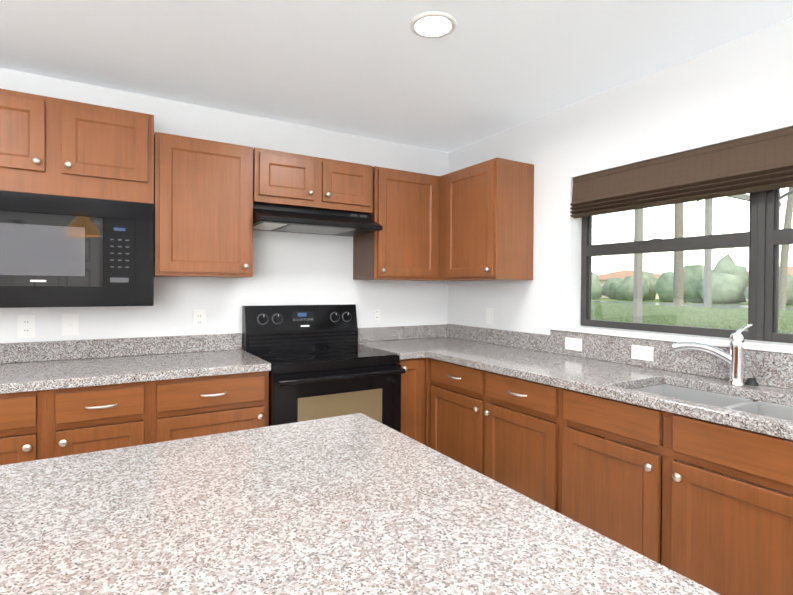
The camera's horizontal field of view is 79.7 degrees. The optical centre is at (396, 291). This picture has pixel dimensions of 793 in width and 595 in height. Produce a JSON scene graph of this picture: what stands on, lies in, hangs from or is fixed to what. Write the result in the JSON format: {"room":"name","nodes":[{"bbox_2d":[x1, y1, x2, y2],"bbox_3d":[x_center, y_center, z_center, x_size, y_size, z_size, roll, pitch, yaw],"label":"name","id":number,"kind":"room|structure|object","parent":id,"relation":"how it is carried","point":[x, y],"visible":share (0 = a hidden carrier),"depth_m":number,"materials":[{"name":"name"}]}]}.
{"room":"kitchen","nodes":[
{"label":"kitchen","id":0,"kind":"room"},
{"bbox_2d":[0,68,448,342],"bbox_3d":[-2.192,0.073,2.384,6.400,2.408,0.150,0,1,-31],"label":"wall","id":1,"kind":"structure","parent":0,"point":[290,268],"depth_m":3.07,"materials":[{"name":"white paint"}]},
{"bbox_2d":[18,315,34,337],"bbox_3d":[-1.917,0.180,2.459,0.072,0.116,0.009,0,1,-31],"label":"electrical outlet","id":2,"kind":"object","parent":1,"relation":"attached to","point":[26,325],"depth_m":2.46,"materials":[{"name":"white plastic"}]},
{"bbox_2d":[62,314,77,335],"bbox_3d":[-1.754,0.179,2.556,0.072,0.116,0.011,0,1,-31],"label":"wall plate","id":3,"kind":"object","parent":1,"relation":"attached to","point":[69,322],"depth_m":2.55,"materials":[{"name":"white plastic"}]},
{"bbox_2d":[0,88,153,203],"bbox_3d":[-1.698,-0.425,2.369,0.850,0.990,0.370,0,1,-31],"label":"upper cabinet","id":4,"kind":"object","parent":1,"relation":"attached to","point":[55,146],"visible":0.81,"depth_m":2.28,"materials":[{"name":"brown wood"}]},
{"bbox_2d":[0,191,153,307],"bbox_3d":[-1.701,-0.191,2.374,0.846,0.527,0.329,0,1,-31],"label":"microwave","id":5,"kind":"object","parent":4,"relation":"in","point":[61,251],"visible":1,"depth_m":2.28,"materials":[{"name":"black metal"}]},
{"bbox_2d":[193,310,205,328],"bbox_3d":[-1.201,0.169,2.892,0.072,0.116,0.007,0,1,-31],"label":"electrical outlet","id":6,"kind":"object","parent":1,"relation":"attached to","point":[199,316],"depth_m":2.89,"materials":[{"name":"white plastic"}]},
{"bbox_2d":[154,132,252,277],"bbox_3d":[-1.113,-0.459,2.722,0.505,0.748,0.370,0,1,-31],"label":"upper cabinet","id":7,"kind":"object","parent":1,"relation":"attached to","point":[203,207],"visible":1,"depth_m":2.58,"materials":[{"name":"brown wood"}]},
{"bbox_2d":[253,147,372,213],"bbox_3d":[-0.558,-0.676,3.054,0.772,0.311,0.370,0,1,-31],"label":"upper cabinet","id":8,"kind":"object","parent":1,"relation":"attached to","point":[289,179],"visible":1,"depth_m":2.90,"materials":[{"name":"brown wood"}]},
{"bbox_2d":[253,203,382,235],"bbox_3d":[-0.536,-0.455,3.018,0.770,0.128,0.459,0,1,-31],"label":"range hood","id":9,"kind":"object","parent":1,"relation":"attached to","point":[277,218],"visible":0.94,"depth_m":2.90,"materials":[{"name":"black metal"}]},
{"bbox_2d":[374,309,379,319],"bbox_3d":[-0.145,0.174,3.529,0.050,0.080,0.007,0,1,-31],"label":"electrical outlet","id":10,"kind":"object","parent":1,"relation":"attached to","point":[376,312],"depth_m":3.53,"materials":[{"name":"white plastic"}]},
{"bbox_2d":[353,166,439,280],"bbox_3d":[0.010,-0.457,3.400,0.530,0.748,0.370,0,1,-31],"label":"upper cabinet","id":11,"kind":"object","parent":1,"relation":"attached to","point":[403,244],"visible":0.94,"depth_m":3.26,"materials":[{"name":"brown wood"}]},
{"bbox_2d":[0,0,792,152],"bbox_3d":[-0.840,-1.164,0.148,6.400,0.120,5.350,0,1,-31],"label":"ceiling","id":12,"kind":"structure","parent":0,"point":[381,70],"depth_m":2.22,"materials":[{"name":"white paint"}]},
{"bbox_2d":[410,11,456,37],"bbox_3d":[0.152,-1.107,1.981,0.196,0.010,0.196,0,1,-31],"label":"recessed light","id":13,"kind":"object","parent":12,"relation":"in","point":[433,24],"visible":1,"depth_m":1.97,"materials":[{"name":"white plastic"}]},
{"bbox_2d":[447,18,792,334],"bbox_3d":[1.844,0.106,1.696,0.200,2.408,5.200,0,1,-31],"label":"wall","id":14,"kind":"structure","parent":0,"point":[741,88],"depth_m":2.66,"materials":[{"name":"white paint"}]},
{"bbox_2d":[424,157,533,280],"bbox_3d":[0.495,-0.453,3.375,0.370,0.748,0.914,0,1,-31],"label":"upper cabinet","id":15,"kind":"object","parent":14,"relation":"attached to","point":[486,220],"visible":0.9,"depth_m":3.04,"materials":[{"name":"brown wood"}]},
{"bbox_2d":[486,308,492,323],"bbox_3d":[0.673,0.177,3.436,0.007,0.116,0.072,0,1,-31],"label":"light switch","id":16,"kind":"object","parent":14,"relation":"attached to","point":[489,311],"depth_m":3.43,"materials":[{"name":"white plastic"}]},
{"bbox_2d":[565,337,581,350],"bbox_3d":[1.037,0.309,2.786,0.007,0.072,0.116,0,1,-31],"label":"light switch","id":17,"kind":"object","parent":14,"relation":"attached to","point":[575,344],"depth_m":2.78,"materials":[{"name":"white plastic"}]},
{"bbox_2d":[631,345,653,360],"bbox_3d":[1.254,0.313,2.426,0.007,0.072,0.116,0,1,-31],"label":"light switch","id":18,"kind":"object","parent":14,"relation":"attached to","point":[639,352],"depth_m":2.42,"materials":[{"name":"white plastic"}]},
{"bbox_2d":[549,325,792,353],"bbox_3d":[1.549,0.232,2.059,0.130,0.030,2.125,0,1,-31],"label":"window sill","id":19,"kind":"structure","parent":14,"relation":"attached to","point":[779,347],"depth_m":2.30,"materials":[{"name":"paint"}]},
{"bbox_2d":[581,187,792,342],"bbox_3d":[1.623,-0.227,2.099,0.064,0.888,1.871,0,1,-31],"label":"window","id":20,"kind":"structure","parent":14,"relation":"in","point":[764,237],"depth_m":2.21,"materials":[{"name":"brown metal"}]},
{"bbox_2d":[570,127,792,217],"bbox_3d":[1.543,-0.549,2.046,0.080,0.241,1.863,0,1,-31],"label":"window shade","id":21,"kind":"object","parent":20,"relation":"attached to","point":[758,163],"visible":0.98,"depth_m":2.25,"materials":[{"name":"brown fabric"}]},
{"bbox_3d":[-0.857,1.364,0.169,6.400,0.120,5.350,0,1,-31],"label":"floor","id":22,"kind":"structure","parent":0,"visible":0},
{"bbox_2d":[0,389,59,464],"bbox_3d":[-1.845,0.844,2.143,0.548,0.874,0.632,0,1,-31],"label":"base cabinet","id":23,"kind":"object","parent":22,"relation":"on","point":[42,424],"depth_m":1.97,"materials":[{"name":"brown wood"}]},
{"bbox_2d":[0,333,270,393],"bbox_3d":[-1.446,0.338,2.367,1.465,0.142,0.652,0,1,-31],"label":"countertop","id":24,"kind":"structure","parent":23,"relation":"on","point":[44,365],"depth_m":2.45,"materials":[{"name":"stone"}]},
{"bbox_2d":[60,380,163,456],"bbox_3d":[-1.470,0.845,2.369,0.456,0.874,0.632,0,1,-31],"label":"base cabinet","id":25,"kind":"object","parent":22,"relation":"on","point":[113,416],"depth_m":2.12,"materials":[{"name":"brown wood"}]},
{"bbox_2d":[164,371,268,440],"bbox_3d":[-1.078,0.846,2.606,0.589,0.874,0.632,0,1,-31],"label":"base cabinet","id":26,"kind":"object","parent":22,"relation":"on","point":[207,405],"depth_m":2.35,"materials":[{"name":"brown wood"}]},
{"bbox_2d":[242,304,405,432],"bbox_3d":[-0.462,0.689,2.906,0.772,1.190,0.746,0,1,-31],"label":"range","id":27,"kind":"object","parent":22,"relation":"on","point":[324,364],"visible":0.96,"depth_m":2.78,"materials":[{"name":"black metal"}]},
{"bbox_2d":[397,358,424,444],"bbox_3d":[-0.057,0.848,3.206,0.213,0.874,0.660,0,1,-31],"label":"base cabinet","id":28,"kind":"object","parent":22,"relation":"on","point":[413,401],"visible":0.25,"depth_m":2.96,"materials":[{"name":"brown wood"}]},
{"bbox_2d":[425,358,508,481],"bbox_3d":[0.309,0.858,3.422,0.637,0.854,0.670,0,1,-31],"label":"base cabinet","id":29,"kind":"object","parent":22,"relation":"on","point":[467,408],"depth_m":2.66,"materials":[{"name":"brown wood"}]},
{"bbox_2d":[358,327,423,359],"bbox_3d":[-0.069,0.340,3.195,0.182,0.142,0.656,0,1,-31],"label":"countertop","id":30,"kind":"structure","parent":29,"relation":"on","point":[409,345],"depth_m":3.45,"materials":[{"name":"stone"}]},
{"bbox_2d":[380,324,792,439],"bbox_3d":[0.965,0.333,2.304,0.669,0.183,3.249,0,1,-31],"label":"countertop","id":31,"kind":"structure","parent":29,"relation":"on","point":[607,366],"depth_m":2.25,"materials":[{"name":"stone"}]},
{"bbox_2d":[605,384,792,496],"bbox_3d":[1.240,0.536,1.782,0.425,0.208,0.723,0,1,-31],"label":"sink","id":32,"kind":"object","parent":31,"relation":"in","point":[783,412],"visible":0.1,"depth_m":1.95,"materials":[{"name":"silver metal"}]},
{"bbox_2d":[673,324,752,385],"bbox_3d":[1.367,0.262,2.067,0.172,0.254,0.253,0,1,-31],"label":"faucet","id":33,"kind":"object","parent":31,"relation":"on","point":[734,359],"visible":1,"depth_m":1.99,"materials":[{"name":"silver metal"}]},
{"bbox_2d":[745,378,758,385],"bbox_3d":[1.490,0.377,1.992,0.048,0.026,0.047,0,1,-31],"label":"cap","id":34,"kind":"object","parent":31,"relation":"on","point":[751,381],"visible":0.92,"depth_m":1.98,"materials":[{"name":"black plastic"}]},
{"bbox_3d":[-0.351,0.871,0.099,1.893,0.874,2.148,0,1,-31],"label":"kitchen island","id":35,"kind":"object","parent":22,"relation":"on","visible":0},
{"bbox_2d":[0,413,719,594],"bbox_3d":[-0.477,0.414,0.006,2.180,0.040,2.198,0,1,-31],"label":"island countertop","id":36,"kind":"structure","parent":35,"relation":"on","point":[357,504],"depth_m":0.79,"materials":[{"name":"stone"}]},
{"label":"outside","id":37,"kind":"structure","parent":0,"visible":0},
{"bbox_2d":[591,298,792,306],"bbox_3d":[52.670,1.480,52.949,139.799,0.200,150.000,0,1,-31],"label":"ground","id":38,"kind":"structure","parent":37,"point":[740,303],"depth_m":56.26,"materials":[{"name":"green plant"}]},
{"bbox_2d":[673,203,683,305],"bbox_3d":[6.065,-1.839,10.598,4.804,6.511,4.809,0,1,-31],"label":"palm","id":39,"kind":"object","parent":38,"relation":"on","point":[677,289],"depth_m":10.12,"materials":[{"name":"beige plant"}]},
{"bbox_2d":[591,302,792,342],"bbox_3d":[4.313,0.812,7.517,1.103,1.233,9.101,0,1,-23],"label":"grass","id":40,"kind":"structure","parent":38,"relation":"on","point":[685,317],"depth_m":6.89,"materials":[{"name":"green plant"}]},
{"bbox_2d":[591,301,792,310],"bbox_3d":[16.153,1.167,48.426,25.000,0.010,100.000,0,1,-31],"label":"pond","id":41,"kind":"structure","parent":38,"relation":"on","point":[717,305],"depth_m":43.91,"materials":[{"name":"grey liquid"}]},
{"bbox_2d":[591,254,792,304],"bbox_3d":[30.979,-1.241,61.799,14.268,6.555,83.324,0,1,-31],"label":"trees","id":42,"kind":"object","parent":38,"relation":"on","point":[607,285],"depth_m":52.11,"materials":[{"name":"green plant"}]},
{"bbox_2d":[598,266,792,300],"bbox_3d":[50.986,-1.016,63.291,13.000,4.600,55.500,0,1,-31],"label":"house","id":43,"kind":"structure","parent":38,"relation":"on","point":[624,274],"depth_m":78.27,"materials":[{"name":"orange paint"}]},
{"bbox_2d":[633,189,792,322],"bbox_3d":[6.532,-0.494,2.930,8.500,3.950,10.080,0,1,-31],"label":"trunks","id":44,"kind":"object","parent":38,"relation":"on","point":[638,282],"depth_m":7.00,"materials":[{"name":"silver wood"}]},
{"bbox_2d":[779,187,792,309],"bbox_3d":[11.674,-2.213,13.520,4.585,7.286,4.567,0,1,-31],"label":"palm","id":45,"kind":"object","parent":38,"relation":"on","point":[783,267],"depth_m":13.83,"materials":[{"name":"beige plant"}]}
]}

